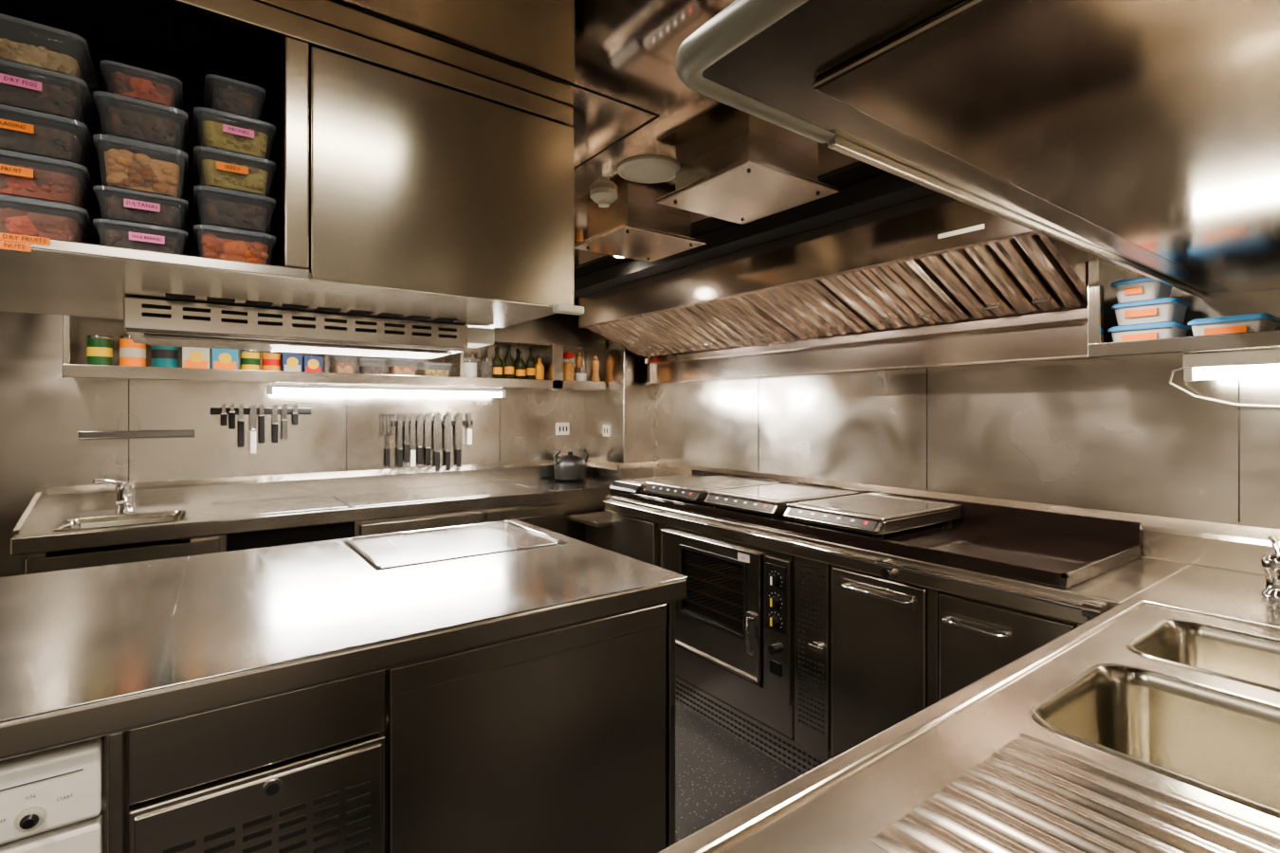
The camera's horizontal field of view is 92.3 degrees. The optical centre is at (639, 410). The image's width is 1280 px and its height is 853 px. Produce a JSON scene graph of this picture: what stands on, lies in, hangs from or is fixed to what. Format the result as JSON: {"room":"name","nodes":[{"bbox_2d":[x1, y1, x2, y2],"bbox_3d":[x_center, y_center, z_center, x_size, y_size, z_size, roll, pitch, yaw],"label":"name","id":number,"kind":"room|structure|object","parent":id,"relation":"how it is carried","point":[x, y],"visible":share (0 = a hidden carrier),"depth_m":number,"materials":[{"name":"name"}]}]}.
{"room":"commercial kitchen","nodes":[
{"label":"commercial kitchen","id":0,"kind":"room"},
{"bbox_2d":[0,310,584,577],"bbox_3d":[-2.045,0.332,3.190,4.718,2.142,0.087,0,0,-36],"label":"wall","id":1,"kind":"structure","parent":0,"point":[43,411],"depth_m":3.02,"materials":[{"name":"metal"}]},
{"bbox_2d":[77,429,194,439],"bbox_3d":[-2.354,0.114,2.888,0.422,0.037,0.037,0,0,-36],"label":"utensil rail","id":2,"kind":"object","parent":1,"relation":"attached to","point":[190,433],"visible":1,"depth_m":2.88,"materials":[{"name":"silver metal"}]},
{"bbox_2d":[210,407,310,415],"bbox_3d":[-1.957,0.004,3.189,0.446,0.034,0.022,0,0,-36],"label":"rack","id":3,"kind":"object","parent":1,"relation":"attached to","point":[213,411],"visible":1,"depth_m":3.19,"materials":[{"name":"black plastic"}]},
{"bbox_2d":[220,403,227,425],"bbox_3d":[-2.081,0.021,3.074,0.027,0.110,0.016,0,0,-36],"label":"kitchen knife","id":4,"kind":"object","parent":3,"relation":"attached to","point":[224,415],"visible":1,"depth_m":3.07,"materials":[{"name":"black plastic"}]},
{"bbox_2d":[228,403,235,429],"bbox_3d":[-2.054,0.030,3.094,0.027,0.128,0.016,0,0,-36],"label":"kitchen knife","id":5,"kind":"object","parent":3,"relation":"attached to","point":[231,413],"visible":1,"depth_m":3.09,"materials":[{"name":"black plastic"}]},
{"bbox_2d":[237,403,244,447],"bbox_3d":[-2.023,0.076,3.116,0.027,0.221,0.016,0,0,-36],"label":"kitchen knife","id":6,"kind":"object","parent":3,"relation":"attached to","point":[241,421],"visible":1,"depth_m":3.11,"materials":[{"name":"black plastic"}]},
{"bbox_2d":[249,404,255,454],"bbox_3d":[-1.982,0.093,3.147,0.030,0.255,0.016,0,0,-36],"label":"kitchen knife","id":7,"kind":"object","parent":3,"relation":"attached to","point":[252,413],"visible":1,"depth_m":3.15,"materials":[{"name":"white metal"}]},
{"bbox_2d":[258,403,264,443],"bbox_3d":[-1.951,0.068,3.169,0.027,0.204,0.016,0,0,-36],"label":"kitchen knife","id":8,"kind":"object","parent":3,"relation":"attached to","point":[261,415],"visible":1,"depth_m":3.16,"materials":[{"name":"black plastic"}]},
{"bbox_2d":[272,403,277,442],"bbox_3d":[-1.903,0.068,3.204,0.027,0.204,0.016,0,0,-36],"label":"kitchen knife","id":9,"kind":"object","parent":3,"relation":"attached to","point":[275,408],"visible":1,"depth_m":3.20,"materials":[{"name":"black plastic"}]},
{"bbox_2d":[281,403,287,439],"bbox_3d":[-1.869,0.059,3.229,0.027,0.187,0.016,0,0,-36],"label":"kitchen knife","id":10,"kind":"object","parent":3,"relation":"attached to","point":[284,408],"visible":1,"depth_m":3.23,"materials":[{"name":"silver metal"}]},
{"bbox_2d":[292,403,298,424],"bbox_3d":[-1.827,0.021,3.260,0.027,0.110,0.016,0,0,-36],"label":"kitchen knife","id":11,"kind":"object","parent":3,"relation":"attached to","point":[295,413],"visible":1,"depth_m":3.26,"materials":[{"name":"black plastic"}]},
{"bbox_2d":[62,296,605,390],"bbox_3d":[-1.389,-0.433,3.430,2.660,0.612,0.300,0,0,-36],"label":"shelf unit","id":12,"kind":"object","parent":1,"relation":"attached to","point":[549,337],"visible":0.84,"depth_m":3.46,"materials":[{"name":"metal"}]},
{"bbox_2d":[86,334,112,365],"bbox_3d":[-2.325,-0.245,2.644,0.085,0.149,0.085,0,0,-36],"label":"tin","id":13,"kind":"object","parent":12,"relation":"on","point":[99,348],"visible":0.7,"depth_m":2.61,"materials":[{"name":"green metal"}]},
{"bbox_2d":[119,335,146,366],"bbox_3d":[-2.235,-0.247,2.709,0.092,0.153,0.092,0,0,-36],"label":"tin","id":14,"kind":"object","parent":12,"relation":"on","point":[131,354],"visible":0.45,"depth_m":2.67,"materials":[{"name":"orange metal"}]},
{"bbox_2d":[151,345,178,367],"bbox_3d":[-2.146,-0.247,2.774,0.095,0.153,0.095,0,0,-36],"label":"tin","id":15,"kind":"object","parent":12,"relation":"on","point":[167,356],"visible":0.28,"depth_m":2.74,"materials":[{"name":"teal metal"}]},
{"bbox_2d":[182,347,209,368],"bbox_3d":[-2.053,-0.230,2.841,0.102,0.118,0.079,0,0,-36],"label":"carton","id":16,"kind":"object","parent":12,"relation":"in","point":[192,357],"visible":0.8,"depth_m":2.81,"materials":[{"name":"beige cardboard"}]},
{"bbox_2d":[211,348,237,369],"bbox_3d":[-1.964,-0.230,2.906,0.102,0.118,0.079,0,0,-36],"label":"carton","id":17,"kind":"object","parent":12,"relation":"in","point":[221,358],"visible":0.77,"depth_m":2.87,"materials":[{"name":"cardboard"}]},
{"bbox_2d":[239,349,259,370],"bbox_3d":[-1.882,-0.230,2.967,0.082,0.119,0.082,0,0,-36],"label":"tin","id":18,"kind":"object","parent":12,"relation":"on","point":[249,359],"visible":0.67,"depth_m":2.93,"materials":[{"name":"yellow metal"}]},
{"bbox_2d":[261,350,280,370],"bbox_3d":[-1.812,-0.230,3.019,0.080,0.119,0.080,0,0,-36],"label":"tin","id":19,"kind":"object","parent":12,"relation":"on","point":[270,360],"visible":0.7,"depth_m":2.99,"materials":[{"name":"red metal"}]},
{"bbox_2d":[280,353,302,371],"bbox_3d":[-1.741,-0.226,3.069,0.085,0.110,0.079,0,0,-36],"label":"carton","id":20,"kind":"object","parent":12,"relation":"in","point":[289,362],"visible":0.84,"depth_m":3.04,"materials":[{"name":"blue cardboard"}]},
{"bbox_2d":[302,356,322,372],"bbox_3d":[-1.667,-0.221,3.123,0.081,0.101,0.079,0,0,-36],"label":"carton","id":21,"kind":"object","parent":12,"relation":"in","point":[312,364],"visible":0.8,"depth_m":3.09,"materials":[{"name":"blue cardboard"}]},
{"bbox_2d":[332,362,353,373],"bbox_3d":[-1.561,-0.232,3.234,0.117,0.122,0.134,0,0,-36],"label":"plastic tub","id":22,"kind":"object","parent":12,"relation":"on","point":[340,368],"visible":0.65,"depth_m":3.19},
{"bbox_2d":[359,365,383,374],"bbox_3d":[-1.451,-0.224,3.314,0.134,0.105,0.134,0,0,-36],"label":"plastic tub","id":23,"kind":"object","parent":12,"relation":"on","point":[370,370],"visible":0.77,"depth_m":3.27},
{"bbox_2d":[266,383,505,398],"bbox_3d":[-1.382,-0.115,3.515,1.292,0.068,0.055,0,0,-36],"label":"lamp","id":24,"kind":"object","parent":12,"relation":"attached to","point":[312,388],"visible":0.98,"depth_m":3.44,"materials":[{"name":"white plastic"}]},
{"bbox_2d":[388,365,415,375],"bbox_3d":[-1.321,-0.228,3.410,0.151,0.114,0.134,0,0,-36],"label":"plastic tub","id":25,"kind":"object","parent":12,"relation":"on","point":[393,370],"visible":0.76,"depth_m":3.37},
{"bbox_2d":[420,369,448,376],"bbox_3d":[-1.177,-0.219,3.515,0.168,0.097,0.134,0,0,-36],"label":"plastic tub","id":26,"kind":"object","parent":12,"relation":"on","point":[427,373],"visible":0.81,"depth_m":3.47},
{"bbox_2d":[463,353,476,377],"bbox_3d":[-1.003,-0.252,3.616,0.094,0.162,0.094,0,0,-36],"label":"storage jar","id":27,"kind":"object","parent":12,"relation":"in","point":[469,369],"visible":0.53,"depth_m":3.58,"materials":[{"name":"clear glass"}]},
{"bbox_2d":[479,357,493,378],"bbox_3d":[-0.921,-0.243,3.676,0.085,0.144,0.085,0,0,-36],"label":"storage jar","id":28,"kind":"object","parent":12,"relation":"in","point":[485,372],"visible":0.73,"depth_m":3.64,"materials":[{"name":"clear glass"}]},
{"bbox_2d":[492,347,502,378],"bbox_3d":[-0.864,-0.277,3.728,0.062,0.212,0.062,0,0,-36],"label":"glass bottle","id":29,"kind":"object","parent":12,"relation":"on","point":[497,363],"visible":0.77,"depth_m":3.70,"materials":[{"name":"green glass"}]},
{"bbox_2d":[504,345,514,379],"bbox_3d":[-0.802,-0.286,3.773,0.062,0.230,0.062,0,0,-36],"label":"glass bottle","id":30,"kind":"object","parent":12,"relation":"on","point":[509,364],"visible":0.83,"depth_m":3.75,"materials":[{"name":"green glass"}]},
{"bbox_2d":[513,348,519,379],"bbox_3d":[-0.784,-0.281,3.935,0.058,0.221,0.058,0,0,-36],"label":"glass bottle","id":31,"kind":"object","parent":12,"relation":"on","point":[517,350],"visible":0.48,"depth_m":3.92,"materials":[{"name":"green glass"}]},
{"bbox_2d":[515,351,526,379],"bbox_3d":[-0.741,-0.269,3.819,0.062,0.196,0.062,0,0,-36],"label":"glass bottle","id":32,"kind":"object","parent":12,"relation":"on","point":[521,368],"visible":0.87,"depth_m":3.79,"materials":[{"name":"green glass"}]},
{"bbox_2d":[526,347,535,379],"bbox_3d":[-0.686,-0.281,3.859,0.062,0.221,0.062,0,0,-36],"label":"glass bottle","id":33,"kind":"object","parent":12,"relation":"on","point":[530,363],"visible":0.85,"depth_m":3.84,"materials":[{"name":"green glass"}]},
{"bbox_2d":[535,355,544,380],"bbox_3d":[-0.638,-0.260,3.894,0.062,0.178,0.062,0,0,-36],"label":"glass bottle","id":34,"kind":"object","parent":12,"relation":"on","point":[539,369],"visible":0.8,"depth_m":3.87,"materials":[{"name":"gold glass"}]},
{"bbox_2d":[563,352,573,381],"bbox_3d":[-0.475,-0.273,4.003,0.099,0.204,0.099,0,0,-36],"label":"storage jar","id":35,"kind":"object","parent":12,"relation":"in","point":[568,368],"visible":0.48,"depth_m":3.96,"materials":[{"name":"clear glass"}]},
{"bbox_2d":[574,352,583,373],"bbox_3d":[-0.414,-0.281,4.163,0.063,0.221,0.063,0,0,-36],"label":"pepper mill","id":36,"kind":"object","parent":12,"relation":"on","point":[578,360],"visible":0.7,"depth_m":4.14,"materials":[{"name":"brown wood"}]},
{"bbox_2d":[574,367,586,381],"bbox_3d":[-0.393,-0.226,4.063,0.085,0.110,0.085,0,0,-36],"label":"storage jar","id":37,"kind":"object","parent":12,"relation":"in","point":[577,376],"visible":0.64,"depth_m":4.03,"materials":[{"name":"clear glass"}]},
{"bbox_2d":[590,355,600,382],"bbox_3d":[-0.299,-0.269,4.121,0.063,0.196,0.063,0,0,-36],"label":"pepper mill","id":38,"kind":"object","parent":12,"relation":"on","point":[595,364],"visible":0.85,"depth_m":4.10,"materials":[{"name":"brown wood"}]},
{"bbox_2d":[13,458,658,536],"bbox_3d":[-1.247,0.404,3.380,3.034,0.128,0.552,0,0,-36],"label":"trim","id":39,"kind":"structure","parent":1,"relation":"attached to","point":[95,499],"depth_m":3.24,"materials":[{"name":"metal"}]},
{"bbox_2d":[390,420,473,426],"bbox_3d":[-1.249,0.076,3.707,0.493,0.034,0.022,0,0,-36],"label":"rack","id":40,"kind":"object","parent":1,"relation":"attached to","point":[464,422],"visible":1,"depth_m":3.70,"materials":[{"name":"black plastic"}]},
{"bbox_2d":[381,413,395,466],"bbox_3d":[-1.455,0.170,3.549,0.078,0.306,0.034,0,0,-36],"label":"slotted spatula","id":41,"kind":"object","parent":40,"relation":"attached to","point":[388,450],"visible":1,"depth_m":3.54,"materials":[{"name":"silver metal"}]},
{"bbox_2d":[397,412,402,467],"bbox_3d":[-1.395,0.170,3.576,0.027,0.323,0.016,0,0,-36],"label":"kitchen knife","id":42,"kind":"object","parent":40,"relation":"attached to","point":[399,426],"visible":1,"depth_m":3.57,"materials":[{"name":"black plastic"}]},
{"bbox_2d":[404,412,409,462],"bbox_3d":[-1.364,0.157,3.598,0.027,0.298,0.016,0,0,-36],"label":"kitchen knife","id":43,"kind":"object","parent":40,"relation":"attached to","point":[407,444],"visible":1,"depth_m":3.60,"materials":[{"name":"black metal"}]},
{"bbox_2d":[410,412,415,466],"bbox_3d":[-1.337,0.170,3.619,0.030,0.323,0.016,0,0,-36],"label":"kitchen knife","id":44,"kind":"object","parent":40,"relation":"attached to","point":[412,418],"visible":1,"depth_m":3.62,"materials":[{"name":"white metal"}]},
{"bbox_2d":[417,412,422,465],"bbox_3d":[-1.303,0.166,3.644,0.034,0.314,0.016,0,0,-36],"label":"kitchen knife","id":45,"kind":"object","parent":40,"relation":"attached to","point":[420,417],"visible":1,"depth_m":3.64,"materials":[{"name":"black plastic"}]},
{"bbox_2d":[424,412,431,466],"bbox_3d":[-1.265,0.170,3.671,0.038,0.323,0.016,0,0,-36],"label":"kitchen knife","id":46,"kind":"object","parent":40,"relation":"attached to","point":[428,423],"visible":1,"depth_m":3.67,"materials":[{"name":"silver plastic"}]},
{"bbox_2d":[433,412,440,471],"bbox_3d":[-1.220,0.187,3.704,0.047,0.357,0.016,0,0,-36],"label":"kitchen knife","id":47,"kind":"object","parent":40,"relation":"attached to","point":[437,420],"visible":1,"depth_m":3.70,"materials":[{"name":"black plastic"}]},
{"bbox_2d":[444,412,451,470],"bbox_3d":[-1.169,0.187,3.741,0.042,0.357,0.016,0,0,-36],"label":"kitchen knife","id":48,"kind":"object","parent":40,"relation":"attached to","point":[448,422],"visible":1,"depth_m":3.74,"materials":[{"name":"silver plastic"}]},
{"bbox_2d":[455,412,461,467],"bbox_3d":[-1.114,0.178,3.782,0.042,0.340,0.016,0,0,-36],"label":"kitchen knife","id":49,"kind":"object","parent":40,"relation":"attached to","point":[458,425],"visible":1,"depth_m":3.78,"materials":[{"name":"silver plastic"}]},
{"bbox_2d":[467,411,472,444],"bbox_3d":[-1.059,0.111,3.822,0.027,0.204,0.016,0,0,-36],"label":"kitchen knife","id":50,"kind":"object","parent":40,"relation":"attached to","point":[469,429],"visible":1,"depth_m":3.82,"materials":[{"name":"white plastic"}]},
{"bbox_2d":[556,422,569,435],"bbox_3d":[-0.532,0.128,4.238,0.102,0.085,0.012,0,0,-36],"label":"power outlet","id":51,"kind":"object","parent":1,"relation":"attached to","point":[562,429],"visible":1,"depth_m":4.23,"materials":[{"name":"white plastic"}]},
{"bbox_2d":[255,0,887,278],"bbox_3d":[-0.547,-0.760,1.179,4.760,0.044,5.100,0,0,-36],"label":"ceiling","id":52,"kind":"structure","parent":0,"point":[612,62],"depth_m":1.31,"materials":[{"name":"metal"}]},
{"bbox_2d":[0,285,496,329],"bbox_3d":[-1.406,-0.495,1.405,2.111,0.488,0.491,0,0,-36],"label":"housing","id":53,"kind":"object","parent":52,"relation":"attached to","point":[12,299],"visible":0.05,"depth_m":1.43,"materials":[{"name":"metal"}]},
{"bbox_2d":[123,295,494,359],"bbox_3d":[-0.849,-0.206,1.681,0.847,0.085,0.297,0,0,-36],"label":"ventilation unit","id":54,"kind":"object","parent":53,"relation":"attached to","point":[153,321],"visible":1,"depth_m":1.52,"materials":[{"name":"metal"}]},
{"bbox_2d":[0,0,584,328],"bbox_3d":[-1.122,-0.485,1.033,2.129,0.507,0.442,0,0,-36],"label":"upper cabinet","id":55,"kind":"object","parent":52,"relation":"hanging from","point":[401,184],"visible":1,"depth_m":1.26,"materials":[{"name":"metal"}]},
{"bbox_2d":[0,207,88,242],"bbox_3d":[-1.021,-0.300,1.030,0.156,0.068,0.192,0,0,-36],"label":"storage container","id":56,"kind":"object","parent":55,"relation":"in","point":[12,221],"visible":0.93,"depth_m":0.98,"materials":[{"name":"clear plastic"}]},
{"bbox_2d":[0,163,88,224],"bbox_3d":[-1.021,-0.370,1.030,0.156,0.068,0.192,0,0,-36],"label":"storage container","id":57,"kind":"object","parent":56,"relation":"on","point":[22,188],"visible":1,"depth_m":0.99,"materials":[{"name":"clear plastic"}]},
{"bbox_2d":[0,117,88,186],"bbox_3d":[-1.021,-0.440,1.030,0.156,0.068,0.192,0,0,-36],"label":"storage container","id":58,"kind":"object","parent":57,"relation":"on","point":[38,147],"visible":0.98,"depth_m":0.99,"materials":[{"name":"clear plastic"}]},
{"bbox_2d":[0,73,88,148],"bbox_3d":[-1.021,-0.510,1.030,0.156,0.068,0.192,0,0,-36],"label":"storage container","id":59,"kind":"object","parent":58,"relation":"on","point":[22,100],"visible":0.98,"depth_m":0.99,"materials":[{"name":"clear plastic"}]},
{"bbox_2d":[0,37,88,109],"bbox_3d":[-1.021,-0.579,1.030,0.156,0.068,0.192,0,0,-36],"label":"storage container","id":60,"kind":"object","parent":59,"relation":"on","point":[39,64],"visible":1,"depth_m":0.99,"materials":[{"name":"clear plastic"}]},
{"bbox_2d":[104,229,180,254],"bbox_3d":[-0.900,-0.293,1.118,0.128,0.053,0.192,0,0,-36],"label":"storage container","id":61,"kind":"object","parent":55,"relation":"in","point":[115,238],"visible":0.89,"depth_m":1.05,"materials":[{"name":"clear plastic"}]},
{"bbox_2d":[104,196,180,238],"bbox_3d":[-0.900,-0.347,1.118,0.128,0.053,0.192,0,0,-36],"label":"storage container","id":62,"kind":"object","parent":61,"relation":"on","point":[138,216],"visible":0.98,"depth_m":1.06,"materials":[{"name":"clear plastic"}]},
{"bbox_2d":[104,148,180,208],"bbox_3d":[-0.900,-0.418,1.118,0.128,0.085,0.192,0,0,-36],"label":"storage container","id":63,"kind":"object","parent":62,"relation":"on","point":[130,175],"visible":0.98,"depth_m":1.06,"materials":[{"name":"clear plastic"}]},
{"bbox_2d":[104,106,180,164],"bbox_3d":[-0.900,-0.496,1.118,0.128,0.068,0.192,0,0,-36],"label":"storage container","id":64,"kind":"object","parent":63,"relation":"on","point":[156,137],"visible":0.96,"depth_m":1.06,"materials":[{"name":"clear plastic"}]},
{"bbox_2d":[110,72,175,120],"bbox_3d":[-0.900,-0.557,1.118,0.110,0.051,0.192,0,0,-36],"label":"storage container","id":65,"kind":"object","parent":64,"relation":"on","point":[132,93],"visible":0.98,"depth_m":1.06,"materials":[{"name":"clear plastic"}]},
{"bbox_2d":[201,233,268,264],"bbox_3d":[-0.792,-0.300,1.198,0.128,0.068,0.192,0,0,-36],"label":"storage container","id":66,"kind":"object","parent":55,"relation":"in","point":[211,246],"visible":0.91,"depth_m":1.13,"materials":[{"name":"clear plastic"}]},
{"bbox_2d":[201,198,268,242],"bbox_3d":[-0.792,-0.370,1.198,0.128,0.068,0.192,0,0,-36],"label":"storage container","id":67,"kind":"object","parent":66,"relation":"on","point":[223,219],"visible":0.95,"depth_m":1.14,"materials":[{"name":"clear plastic"}]},
{"bbox_2d":[201,159,268,206],"bbox_3d":[-0.792,-0.440,1.198,0.128,0.068,0.192,0,0,-36],"label":"storage container","id":68,"kind":"object","parent":67,"relation":"on","point":[232,182],"visible":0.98,"depth_m":1.14,"materials":[{"name":"clear plastic"}]},
{"bbox_2d":[201,120,268,169],"bbox_3d":[-0.792,-0.510,1.198,0.128,0.068,0.192,0,0,-36],"label":"storage container","id":69,"kind":"object","parent":68,"relation":"on","point":[222,142],"visible":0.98,"depth_m":1.14,"materials":[{"name":"clear plastic"}]},
{"bbox_2d":[211,86,257,128],"bbox_3d":[-0.792,-0.576,1.198,0.094,0.061,0.192,0,0,-36],"label":"storage container","id":70,"kind":"object","parent":69,"relation":"on","point":[231,107],"visible":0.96,"depth_m":1.14,"materials":[{"name":"clear plastic"}]},
{"bbox_2d":[589,186,618,207],"bbox_3d":[-0.122,-0.715,2.081,0.094,0.049,0.094,0,0,-36],"label":"smoke detector","id":71,"kind":"object","parent":52,"relation":"attached to","point":[603,196],"visible":1,"depth_m":2.05,"materials":[{"name":"beige plastic"}]},
{"bbox_2d":[610,255,627,258],"bbox_3d":[-0.093,-0.736,2.934,0.094,0.007,0.094,0,0,-36],"label":"recessed light","id":72,"kind":"object","parent":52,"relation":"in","point":[612,256],"visible":0.36,"depth_m":2.95,"materials":[{"name":"silver metal"}]},
{"bbox_2d":[574,202,706,262],"bbox_3d":[-0.004,-0.686,2.388,0.383,0.106,0.357,0,0,-36],"label":"ceiling vent","id":73,"kind":"object","parent":52,"relation":"attached to","point":[629,230],"depth_m":2.31,"materials":[{"name":"silver metal"}]},
{"bbox_2d":[617,156,680,183],"bbox_3d":[0.028,-0.734,1.885,0.196,0.012,0.196,0,0,-36],"label":"ceiling speaker","id":74,"kind":"object","parent":52,"relation":"attached to","point":[647,170],"depth_m":1.86},
{"bbox_2d":[656,132,839,224],"bbox_3d":[0.316,-0.686,1.843,0.374,0.106,0.391,0,0,-36],"label":"ceiling vent","id":75,"kind":"object","parent":52,"relation":"attached to","point":[750,177],"depth_m":1.77,"materials":[{"name":"silver metal"}]},
{"bbox_2d":[574,172,937,297],"bbox_3d":[0.309,-0.705,2.628,0.117,0.067,2.448,0,0,-36],"label":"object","id":76,"kind":"structure","parent":52,"relation":"attached to","point":[886,190],"depth_m":2.29,"materials":[{"name":"metal"}]},
{"bbox_2d":[578,192,1118,384],"bbox_3d":[0.618,-0.454,2.854,0.648,0.571,2.448,0,0,-36],"label":"extractor hood","id":77,"kind":"object","parent":52,"relation":"attached to","point":[937,281],"visible":0.87,"depth_m":2.37,"materials":[{"name":"metal"}]},
{"bbox_2d":[675,0,1279,297],"bbox_3d":[1.094,-0.543,0.971,2.098,0.392,0.781,0,0,-36],"label":"canopy","id":78,"kind":"object","parent":52,"relation":"attached to","point":[1142,137],"visible":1,"depth_m":0.70,"materials":[{"name":"metal"}]},
{"bbox_2d":[584,338,655,463],"bbox_3d":[-0.144,0.332,4.223,0.259,2.142,0.493,0,0,-36],"label":"wall","id":79,"kind":"structure","parent":0,"point":[627,404],"depth_m":4.05,"materials":[{"name":"metal"}]},
{"bbox_2d":[603,424,610,437],"bbox_3d":[-0.224,0.136,4.102,0.012,0.076,0.085,0,0,-36],"label":"power outlet","id":80,"kind":"object","parent":79,"relation":"attached to","point":[606,428],"visible":1,"depth_m":4.09,"materials":[{"name":"beige plastic"}]},
{"bbox_2d":[675,701,799,842],"bbox_3d":[-0.547,1.424,1.179,4.760,0.042,5.100,0,0,-36],"label":"floor","id":81,"kind":"structure","parent":0,"point":[717,774],"depth_m":2.37,"materials":[{"name":"rubber"}]},
{"bbox_2d":[10,478,618,575],"bbox_3d":[-1.237,0.932,3.353,3.018,0.940,0.591,0,0,-36],"label":"countertop","id":82,"kind":"structure","parent":81,"relation":"on","point":[65,542],"depth_m":2.84,"materials":[{"name":"metal"}]},
{"bbox_2d":[92,478,135,514],"bbox_3d":[-2.291,0.383,2.731,0.194,0.167,0.150,0,0,20],"label":"mixer tap","id":83,"kind":"object","parent":82,"relation":"on","point":[124,491],"visible":1,"depth_m":2.75,"materials":[{"name":"silver metal"}]},
{"bbox_2d":[552,448,589,481],"bbox_3d":[-0.461,0.361,4.084,0.222,0.210,0.222,0,0,9],"label":"kettle","id":84,"kind":"object","parent":82,"relation":"on","point":[570,467],"visible":1,"depth_m":4.00,"materials":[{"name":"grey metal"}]},
{"bbox_2d":[0,519,687,852],"bbox_3d":[-1.205,0.930,1.452,2.490,0.945,1.132,0,0,-36],"label":"kitchen island","id":85,"kind":"object","parent":81,"relation":"on","point":[502,686],"visible":1,"depth_m":1.38,"materials":[{"name":"metal"}]},
{"bbox_2d":[0,738,103,852],"bbox_3d":[-1.058,0.918,0.899,0.408,0.731,0.060,0,0,-36],"label":"under-counter appliance","id":86,"kind":"object","parent":85,"relation":"attached to","point":[51,801],"visible":1,"depth_m":0.98,"materials":[{"name":"white plastic"}]},
{"bbox_2d":[569,495,1191,776],"bbox_3d":[0.647,0.935,2.735,0.706,0.935,2.623,0,0,-36],"label":"cabinet","id":87,"kind":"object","parent":81,"relation":"on","point":[882,638],"depth_m":2.08,"materials":[{"name":"metal"}]},
{"bbox_2d":[658,523,794,738],"bbox_3d":[0.535,0.914,2.862,0.618,0.722,0.842,0,0,-36],"label":"oven","id":88,"kind":"object","parent":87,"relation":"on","point":[735,622],"visible":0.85,"depth_m":2.62,"materials":[{"name":"metal"}]},
{"bbox_2d":[609,469,1141,588],"bbox_3d":[0.719,0.412,2.659,0.604,0.110,2.168,0,0,-36],"label":"countertop","id":89,"kind":"structure","parent":87,"relation":"on","point":[1062,550],"depth_m":2.06,"materials":[{"name":"silver metal"}]},
{"bbox_2d":[609,474,704,493],"bbox_3d":[0.139,0.408,3.409,0.578,0.058,0.238,0,0,-36],"label":"induction hob","id":90,"kind":"object","parent":89,"relation":"on","point":[635,485],"visible":0.56,"depth_m":3.30,"materials":[{"name":"metal"}]},
{"bbox_2d":[642,475,780,505],"bbox_3d":[0.364,0.400,3.131,0.566,0.074,0.415,0,0,-36],"label":"induction hob","id":91,"kind":"object","parent":89,"relation":"in","point":[691,489],"visible":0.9,"depth_m":3.03,"materials":[{"name":"metal"}]},
{"bbox_2d":[703,483,859,519],"bbox_3d":[0.635,0.400,2.761,0.566,0.074,0.415,0,0,-36],"label":"induction hob","id":92,"kind":"object","parent":89,"relation":"in","point":[772,500],"visible":0.9,"depth_m":2.66,"materials":[{"name":"metal"}]},
{"bbox_2d":[783,493,962,538],"bbox_3d":[0.906,0.400,2.390,0.566,0.074,0.415,0,0,-36],"label":"induction hob","id":93,"kind":"object","parent":89,"relation":"in","point":[877,515],"visible":1,"depth_m":2.28,"materials":[{"name":"metal"}]},
{"bbox_2d":[658,565,1279,852],"bbox_3d":[1.026,0.932,0.912,2.172,0.942,0.762,0,0,-36],"label":"countertop","id":94,"kind":"structure","parent":81,"relation":"on","point":[1151,724],"depth_m":0.86,"materials":[{"name":"metal"}]},
{"bbox_2d":[1261,535,1279,602],"bbox_3d":[1.543,0.394,1.434,0.061,0.146,0.320,0,0,22],"label":"sink faucet","id":95,"kind":"object","parent":94,"relation":"on","point":[1270,561],"visible":1,"depth_m":1.51,"materials":[{"name":"silver metal"}]},
{"bbox_2d":[655,265,1279,575],"bbox_3d":[1.028,0.332,2.912,0.087,2.142,3.995,0,0,-36],"label":"wall","id":96,"kind":"structure","parent":0,"point":[1106,435],"depth_m":2.29,"materials":[{"name":"metal"}]},
{"bbox_2d":[653,461,1279,575],"bbox_3d":[1.132,0.404,2.656,0.051,0.128,3.460,0,0,-36],"label":"countertop","id":97,"kind":"structure","parent":96,"relation":"attached to","point":[1238,548],"depth_m":1.91,"materials":[{"name":"metal"}]},
{"bbox_2d":[1087,259,1279,361],"bbox_3d":[1.770,-0.310,1.581,0.287,0.298,0.963,0,0,-36],"label":"shelf","id":98,"kind":"object","parent":96,"relation":"attached to","point":[1101,296],"visible":0.98,"depth_m":1.84,"materials":[{"name":"metal"}]},
{"bbox_2d":[1183,348,1279,382],"bbox_3d":[1.806,-0.124,1.533,0.068,0.079,0.680,0,0,-36],"label":"lamp","id":99,"kind":"object","parent":98,"relation":"attached to","point":[1253,363],"visible":1,"depth_m":1.71,"materials":[{"name":"white plastic"}]},
{"bbox_2d":[1188,312,1279,336],"bbox_3d":[1.648,-0.220,1.706,0.160,0.070,0.168,0,0,-36],"label":"tub","id":100,"kind":"object","parent":98,"relation":"in","point":[1264,321],"visible":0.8,"depth_m":1.65,"materials":[{"name":"plastic"}]},
{"bbox_2d":[1168,366,1279,407],"bbox_3d":[1.898,-0.068,1.611,0.779,0.126,0.101,0,0,45],"label":"power cable","id":101,"kind":"object","parent":96,"relation":"attached to","point":[1182,368],"visible":0.89,"depth_m":1.84,"materials":[{"name":"beige plastic"}]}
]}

